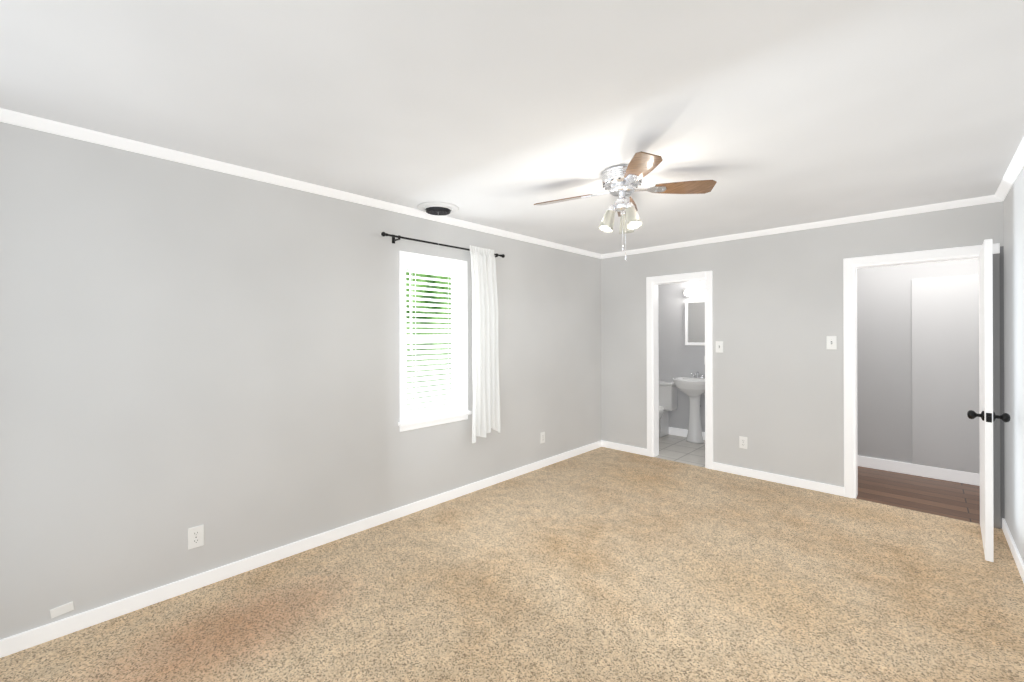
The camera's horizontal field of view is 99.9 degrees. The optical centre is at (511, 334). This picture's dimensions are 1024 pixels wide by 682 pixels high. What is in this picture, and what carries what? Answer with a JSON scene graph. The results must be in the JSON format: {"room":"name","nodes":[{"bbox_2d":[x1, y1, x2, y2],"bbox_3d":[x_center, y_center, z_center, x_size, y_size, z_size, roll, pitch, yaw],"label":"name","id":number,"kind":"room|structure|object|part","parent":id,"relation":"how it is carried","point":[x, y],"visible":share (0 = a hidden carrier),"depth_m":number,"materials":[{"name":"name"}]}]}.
{"room":"empty bedroom","nodes":[
{"label":"empty bedroom","id":0,"kind":"room"},
{"bbox_2d":[0,122,601,639],"bbox_3d":[-0.274,0.209,4.008,0.120,2.383,6.540,0,0,44],"label":"wall","id":1,"kind":"structure","parent":0,"point":[184,348],"depth_m":2.44,"materials":[{"name":"grey paint"}]},
{"bbox_2d":[50,601,73,618],"bbox_3d":[-2.103,1.287,2.010,0.005,0.042,0.075,0,6,44],"label":"outlet plate","id":2,"kind":"object","parent":1,"relation":"attached to","point":[61,610],"visible":1,"depth_m":2.01,"materials":[{"name":"white plastic"}]},
{"bbox_2d":[188,525,203,549],"bbox_3d":[-1.748,1.121,2.379,0.007,0.116,0.072,0,0,44],"label":"electrical outlet","id":3,"kind":"object","parent":1,"relation":"attached to","point":[195,536],"visible":1,"depth_m":2.38,"materials":[{"name":"white plastic"}]},
{"bbox_2d":[0,108,601,258],"bbox_3d":[-0.638,-0.958,3.515,0.045,0.046,5.090,0,0,44],"label":"crown molding","id":4,"kind":"structure","parent":1,"relation":"attached to","point":[41,124],"depth_m":2.48,"materials":[{"name":"white wood"}]},
{"bbox_2d":[0,440,603,657],"bbox_3d":[-0.641,1.364,3.525,0.013,0.076,5.090,0,0,44],"label":"baseboard","id":5,"kind":"structure","parent":1,"relation":"attached to","point":[42,634],"depth_m":2.50,"materials":[{"name":"white wood"}]},
{"bbox_2d":[399,251,467,431],"bbox_3d":[-0.666,0.052,3.580,0.119,1.390,0.675,0,0,44],"label":"window","id":6,"kind":"structure","parent":1,"relation":"in","point":[403,255],"depth_m":3.60,"materials":[{"name":"white wood"}]},
{"bbox_3d":[-0.698,0.037,3.611,0.030,1.240,0.555,0,0,44],"label":"window sash","id":7,"kind":"part","parent":6,"relation":"part of","materials":[{"name":"white"}]},
{"bbox_2d":[406,260,459,417],"bbox_3d":[-0.658,0.036,3.573,0.062,1.239,0.545,0,0,44],"label":"window blinds","id":8,"kind":"object","parent":6,"relation":"attached to","point":[427,268],"visible":0.79,"depth_m":3.56,"materials":[{"name":"white plastic"}]},
{"bbox_2d":[409,268,410,353],"bbox_3d":[-0.799,-0.192,3.381,0.010,0.690,0.013,0,0,44],"label":"blind wand","id":9,"kind":"object","parent":8,"relation":"hanging from","point":[410,311],"visible":1,"depth_m":3.38,"materials":[{"name":"white plastic"}]},
{"bbox_3d":[-0.626,0.724,3.545,0.012,0.047,0.675,0,0,44],"label":"window apron","id":10,"kind":"part","parent":6,"relation":"part of","materials":[{"name":"white wood"}]},
{"bbox_2d":[405,258,462,420],"bbox_3d":[-0.676,0.037,3.590,0.120,1.270,0.585,0,0,44],"label":"window frame","id":11,"kind":"structure","parent":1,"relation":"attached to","point":[460,335],"depth_m":3.76,"materials":[{"name":"white wood"}]},
{"bbox_2d":[398,410,470,426],"bbox_3d":[-0.615,0.686,3.533,0.045,0.028,0.705,0,0,44],"label":"window sill","id":12,"kind":"structure","parent":1,"relation":"attached to","point":[429,419],"depth_m":3.48,"materials":[{"name":"white wood"}]},
{"bbox_2d":[381,232,504,442],"bbox_3d":[-0.505,0.084,3.561,0.167,1.695,1.258,0,0,44],"label":"curtain","id":13,"kind":"object","parent":1,"relation":"attached to","point":[486,395],"visible":1,"depth_m":3.75,"materials":[{"name":"white fabric"}]},
{"bbox_3d":[-0.232,0.083,3.780,0.076,1.695,0.319,0,0,44],"label":"curtain panel","id":14,"kind":"part","parent":13,"relation":"part of","materials":[{"name":"white fabric"}]},
{"bbox_2d":[540,432,544,443],"bbox_3d":[0.325,1.089,4.537,0.007,0.116,0.072,0,0,44],"label":"electrical outlet","id":15,"kind":"object","parent":1,"relation":"attached to","point":[542,437],"visible":1,"depth_m":4.53,"materials":[{"name":"white plastic"}]},
{"bbox_2d":[0,447,1023,681],"bbox_3d":[0.510,1.428,2.337,3.560,0.060,5.210,0,0,44],"label":"floor","id":16,"kind":"structure","parent":0,"point":[602,564],"depth_m":2.26,"materials":[{"name":"beige carpet"}]},
{"bbox_2d":[0,0,1023,253],"bbox_3d":[1.351,-1.038,2.442,4.640,0.100,6.540,0,0,44],"label":"ceiling","id":17,"kind":"structure","parent":0,"point":[508,114],"depth_m":1.78,"materials":[{"name":"white paint"}]},
{"bbox_2d":[417,201,458,246],"bbox_3d":[-0.572,-0.741,3.334,0.324,0.480,0.324,0,0,44],"label":"ceiling vent","id":18,"kind":"object","parent":17,"relation":"in","point":[438,208],"visible":1,"depth_m":3.28,"materials":[{"name":"white"}]},
{"bbox_2d":[534,151,716,260],"bbox_3d":[0.668,-0.716,2.700,1.024,0.538,0.928,0,0,44],"label":"ceiling fan","id":19,"kind":"object","parent":17,"relation":"hanging from","point":[621,182],"visible":1,"depth_m":2.56,"materials":[{"name":"silver metal"}]},
{"bbox_3d":[0.329,-0.876,2.799,0.398,0.037,0.190,0,0,44],"label":"blade","id":20,"kind":"part","parent":19,"relation":"part of","materials":[{"name":"brown wood"}]},
{"bbox_3d":[0.570,-0.691,2.610,0.094,0.137,0.093,0,0,44],"label":"lamp shade","id":21,"kind":"part","parent":19,"relation":"part of","materials":[{"name":"grey glass"}]},
{"bbox_3d":[0.579,-0.694,2.611,0.055,0.121,0.054,0,0,44],"label":"bulb","id":22,"kind":"part","parent":19,"relation":"part of","materials":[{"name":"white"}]},
{"bbox_2d":[606,204,616,213],"bbox_3d":[0.601,-0.764,2.611,0.054,0.052,0.054,0,0,44],"label":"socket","id":23,"kind":"object","parent":19,"relation":"attached to","point":[611,209],"depth_m":2.59,"materials":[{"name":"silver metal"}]},
{"bbox_3d":[0.678,-0.599,2.599,0.017,0.303,0.034,0,0,44],"label":"pull chain","id":24,"kind":"part","parent":19,"relation":"part of","materials":[{"name":"silver metal"}]},
{"bbox_3d":[0.714,-0.692,2.693,0.092,0.137,0.102,0,0,44],"label":"lamp shade","id":25,"kind":"part","parent":19,"relation":"part of","materials":[{"name":"grey glass"}]},
{"bbox_3d":[0.785,-0.878,2.971,0.244,0.037,0.374,0,0,44],"label":"blade","id":26,"kind":"part","parent":19,"relation":"part of","materials":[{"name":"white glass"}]},
{"bbox_2d":[625,201,634,211],"bbox_3d":[0.700,-0.764,2.554,0.057,0.052,0.054,0,0,44],"label":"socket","id":27,"kind":"object","parent":19,"relation":"attached to","point":[629,207],"depth_m":2.53,"materials":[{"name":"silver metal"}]},
{"bbox_3d":[0.710,-0.694,2.534,0.062,0.121,0.047,0,0,44],"label":"bulb","id":28,"kind":"part","parent":19,"relation":"part of","materials":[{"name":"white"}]},
{"bbox_3d":[0.714,-0.692,2.528,0.101,0.137,0.092,0,0,44],"label":"lamp shade","id":29,"kind":"part","parent":19,"relation":"part of","materials":[{"name":"grey glass"}]},
{"bbox_3d":[0.674,-0.877,2.254,0.294,0.037,0.294,0,0,44],"label":"blade","id":30,"kind":"part","parent":19,"relation":"part of","materials":[{"name":"brown wood"}]},
{"bbox_3d":[1.032,-0.879,2.577,0.327,0.037,0.286,0,0,44],"label":"blade","id":31,"kind":"part","parent":19,"relation":"part of","materials":[{"name":"brown wood"}]},
{"bbox_2d":[655,434,704,466],"bbox_3d":[2.086,1.423,5.378,1.620,0.059,1.300,0,0,44],"label":"floor","id":32,"kind":"structure","parent":0,"point":[677,448],"depth_m":5.16,"materials":[{"name":"white tile"}]},
{"bbox_2d":[659,381,676,436],"bbox_3d":[1.890,1.026,5.818,0.450,0.735,0.680,0,0,44],"label":"toilet","id":33,"kind":"object","parent":32,"relation":"on","point":[667,396],"visible":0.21,"depth_m":5.84,"materials":[{"name":"white ceramic"}]},
{"bbox_3d":[2.054,0.863,5.989,0.430,0.340,0.195,0,0,44],"label":"tank","id":34,"kind":"part","parent":33,"relation":"part of","materials":[{"name":"white ceramic"}]},
{"bbox_2d":[673,371,704,442],"bbox_3d":[2.341,0.940,5.552,0.508,0.904,0.447,0,0,44],"label":"sink","id":35,"kind":"object","parent":32,"relation":"on","point":[693,388],"visible":0.9,"depth_m":5.52,"materials":[{"name":"white ceramic"}]},
{"bbox_2d":[673,376,704,396],"bbox_3d":[2.339,0.683,5.551,0.508,0.218,0.444,0,0,44],"label":"basin","id":36,"kind":"object","parent":35,"relation":"in","point":[693,386],"depth_m":5.45,"materials":[{"name":"white ceramic"}]},
{"bbox_2d":[690,371,704,378],"bbox_3d":[2.426,0.531,5.642,0.189,0.086,0.112,0,0,44],"label":"faucet","id":37,"kind":"object","parent":35,"relation":"on","point":[697,372],"depth_m":5.64,"materials":[{"name":"silver metal"}]},
{"bbox_2d":[658,281,704,431],"bbox_3d":[2.552,0.200,5.745,1.550,2.383,0.120,0,0,44],"label":"wall","id":38,"kind":"structure","parent":0,"point":[678,357],"depth_m":5.92,"materials":[{"name":"grey paint"}]},
{"bbox_2d":[669,427,704,439],"bbox_3d":[2.473,1.341,5.731,1.450,0.100,0.013,0,0,44],"label":"baseboard","id":39,"kind":"structure","parent":38,"relation":"attached to","point":[678,432],"depth_m":5.88,"materials":[{"name":"white wood"}]},
{"bbox_2d":[684,289,704,296],"bbox_3d":[2.466,-0.554,5.636,0.460,0.090,0.150,0,0,44],"label":"sconce","id":40,"kind":"object","parent":38,"relation":"attached to","point":[694,292],"visible":0.6,"depth_m":5.68,"materials":[{"name":"silver metal"}]},
{"bbox_2d":[685,299,704,344],"bbox_3d":[2.480,-0.159,5.650,0.370,0.600,0.112,0,0,44],"label":"mirror","id":41,"kind":"object","parent":38,"relation":"attached to","point":[695,322],"visible":0.5,"depth_m":5.65,"materials":[{"name":"white"}]},
{"bbox_2d":[601,201,1003,486],"bbox_3d":[2.352,0.200,4.259,3.320,2.383,0.120,0,0,44],"label":"wall","id":42,"kind":"structure","parent":0,"point":[778,367],"depth_m":4.07,"materials":[{"name":"grey paint"}]},
{"bbox_2d":[604,441,646,455],"bbox_3d":[1.346,1.357,5.138,0.585,0.076,0.013,0,0,44],"label":"baseboard","id":43,"kind":"structure","parent":42,"relation":"attached to","point":[631,449],"depth_m":5.11,"materials":[{"name":"white wood"}]},
{"bbox_2d":[646,271,712,468],"bbox_3d":[1.852,0.369,4.731,0.723,2.049,0.140,0,0,44],"label":"door frame","id":44,"kind":"structure","parent":42,"relation":"attached to","point":[708,275],"depth_m":4.89,"materials":[{"name":"white wood"}]},
{"bbox_2d":[656,457,703,466],"bbox_3d":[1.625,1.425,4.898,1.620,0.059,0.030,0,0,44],"label":"sill","id":45,"kind":"structure","parent":42,"relation":"attached to","point":[680,462],"depth_m":4.68,"materials":[{"name":"tile"}]},
{"bbox_2d":[716,341,722,352],"bbox_3d":[2.115,0.128,4.390,0.072,0.116,0.018,0,0,44],"label":"bathroom light switch","id":46,"kind":"object","parent":42,"relation":"attached to","point":[719,346],"visible":1,"depth_m":4.39,"materials":[{"name":"white plastic"}]},
{"bbox_2d":[739,436,746,448],"bbox_3d":[2.281,1.067,4.241,0.072,0.116,0.007,0,0,44],"label":"electrical outlet","id":47,"kind":"object","parent":42,"relation":"attached to","point":[742,442],"visible":1,"depth_m":4.24,"materials":[{"name":"white plastic"}]},
{"bbox_2d":[713,462,843,495],"bbox_3d":[2.463,1.353,4.064,1.085,0.076,0.013,0,0,44],"label":"baseboard","id":48,"kind":"structure","parent":42,"relation":"attached to","point":[837,490],"depth_m":4.01,"materials":[{"name":"white wood"}]},
{"bbox_2d":[601,195,1003,258],"bbox_3d":[2.291,-0.968,4.199,3.320,0.046,0.045,0,0,44],"label":"crown molding","id":49,"kind":"structure","parent":42,"relation":"attached to","point":[929,208],"depth_m":3.76,"materials":[{"name":"white wood"}]},
{"bbox_2d":[826,336,836,348],"bbox_3d":[2.784,0.072,3.748,0.072,0.116,0.018,0,0,44],"label":"light switch","id":50,"kind":"object","parent":42,"relation":"attached to","point":[831,342],"visible":1,"depth_m":3.75,"materials":[{"name":"white plastic"}]},
{"bbox_2d":[843,243,1000,528],"bbox_3d":[3.211,0.369,3.426,0.890,2.039,0.140,0,0,44],"label":"door frame","id":51,"kind":"structure","parent":42,"relation":"attached to","point":[848,263],"depth_m":3.56,"materials":[{"name":"white wood"}]},
{"bbox_2d":[856,466,979,523],"bbox_3d":[3.731,1.418,3.742,3.020,0.058,1.280,0,0,44],"label":"floor","id":52,"kind":"structure","parent":0,"point":[951,499],"depth_m":3.75,"materials":[{"name":"laminate"}]},
{"bbox_2d":[857,258,978,471],"bbox_3d":[4.147,0.194,4.143,2.970,2.383,0.120,0,0,44],"label":"wall","id":53,"kind":"structure","parent":0,"point":[884,361],"depth_m":4.37,"materials":[{"name":"grey paint"}]},
{"bbox_2d":[858,456,979,485],"bbox_3d":[4.061,1.331,4.136,2.850,0.110,0.013,0,0,44],"label":"baseboard","id":54,"kind":"structure","parent":53,"relation":"attached to","point":[970,478],"depth_m":4.19,"materials":[{"name":"white wood"}]},
{"bbox_2d":[912,275,979,473],"bbox_3d":[4.235,0.364,3.967,0.800,1.818,0.012,0,0,44],"label":"wall panel","id":55,"kind":"object","parent":53,"relation":"in","point":[945,365],"depth_m":4.08,"materials":[{"name":"grey paint"}]},
{"bbox_2d":[1000,246,1004,527],"bbox_3d":[3.519,0.379,3.138,0.083,2.017,0.120,0,0,44],"label":"wall","id":56,"kind":"structure","parent":0,"point":[1002,369],"depth_m":3.07,"materials":[{"name":"grey paint"}]},
{"bbox_2d":[979,239,993,561],"bbox_3d":[3.157,0.400,2.867,0.735,1.955,0.034,0,0,-44],"label":"door","id":57,"kind":"structure","parent":56,"relation":"in","point":[986,368],"depth_m":2.62,"materials":[{"name":"white wood"}]},
{"bbox_2d":[967,410,1010,421],"bbox_3d":[2.941,0.505,2.655,0.062,0.062,0.180,0,0,-44],"label":"door knob","id":58,"kind":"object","parent":57,"relation":"attached to","point":[1003,417],"depth_m":2.63,"materials":[{"name":"black metal"}]},
{"bbox_2d":[986,413,991,422],"bbox_3d":[2.891,0.505,2.607,0.010,0.056,0.024,0,0,-44],"label":"door latch","id":59,"kind":"object","parent":57,"relation":"attached to","point":[988,417],"depth_m":2.61,"materials":[{"name":"black metal"}]},
{"bbox_2d":[1002,518,1023,582],"bbox_3d":[1.743,1.356,1.235,0.013,0.076,5.090,0,0,44],"label":"baseboard","id":60,"kind":"structure","parent":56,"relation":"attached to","point":[1018,560],"depth_m":2.67,"materials":[{"name":"white wood"}]},
{"bbox_2d":[1003,167,1023,562],"bbox_3d":[1.787,0.202,1.189,0.120,2.383,5.330,0,0,44],"label":"wall","id":61,"kind":"structure","parent":0,"point":[1013,207],"depth_m":2.70,"materials":[{"name":"grey paint"}]},
{"bbox_2d":[995,138,1023,200],"bbox_3d":[1.724,-0.966,1.246,0.045,0.046,5.090,0,0,44],"label":"crown molding","id":62,"kind":"structure","parent":61,"relation":"attached to","point":[1015,168],"depth_m":2.58,"materials":[{"name":"white wood"}]}
]}

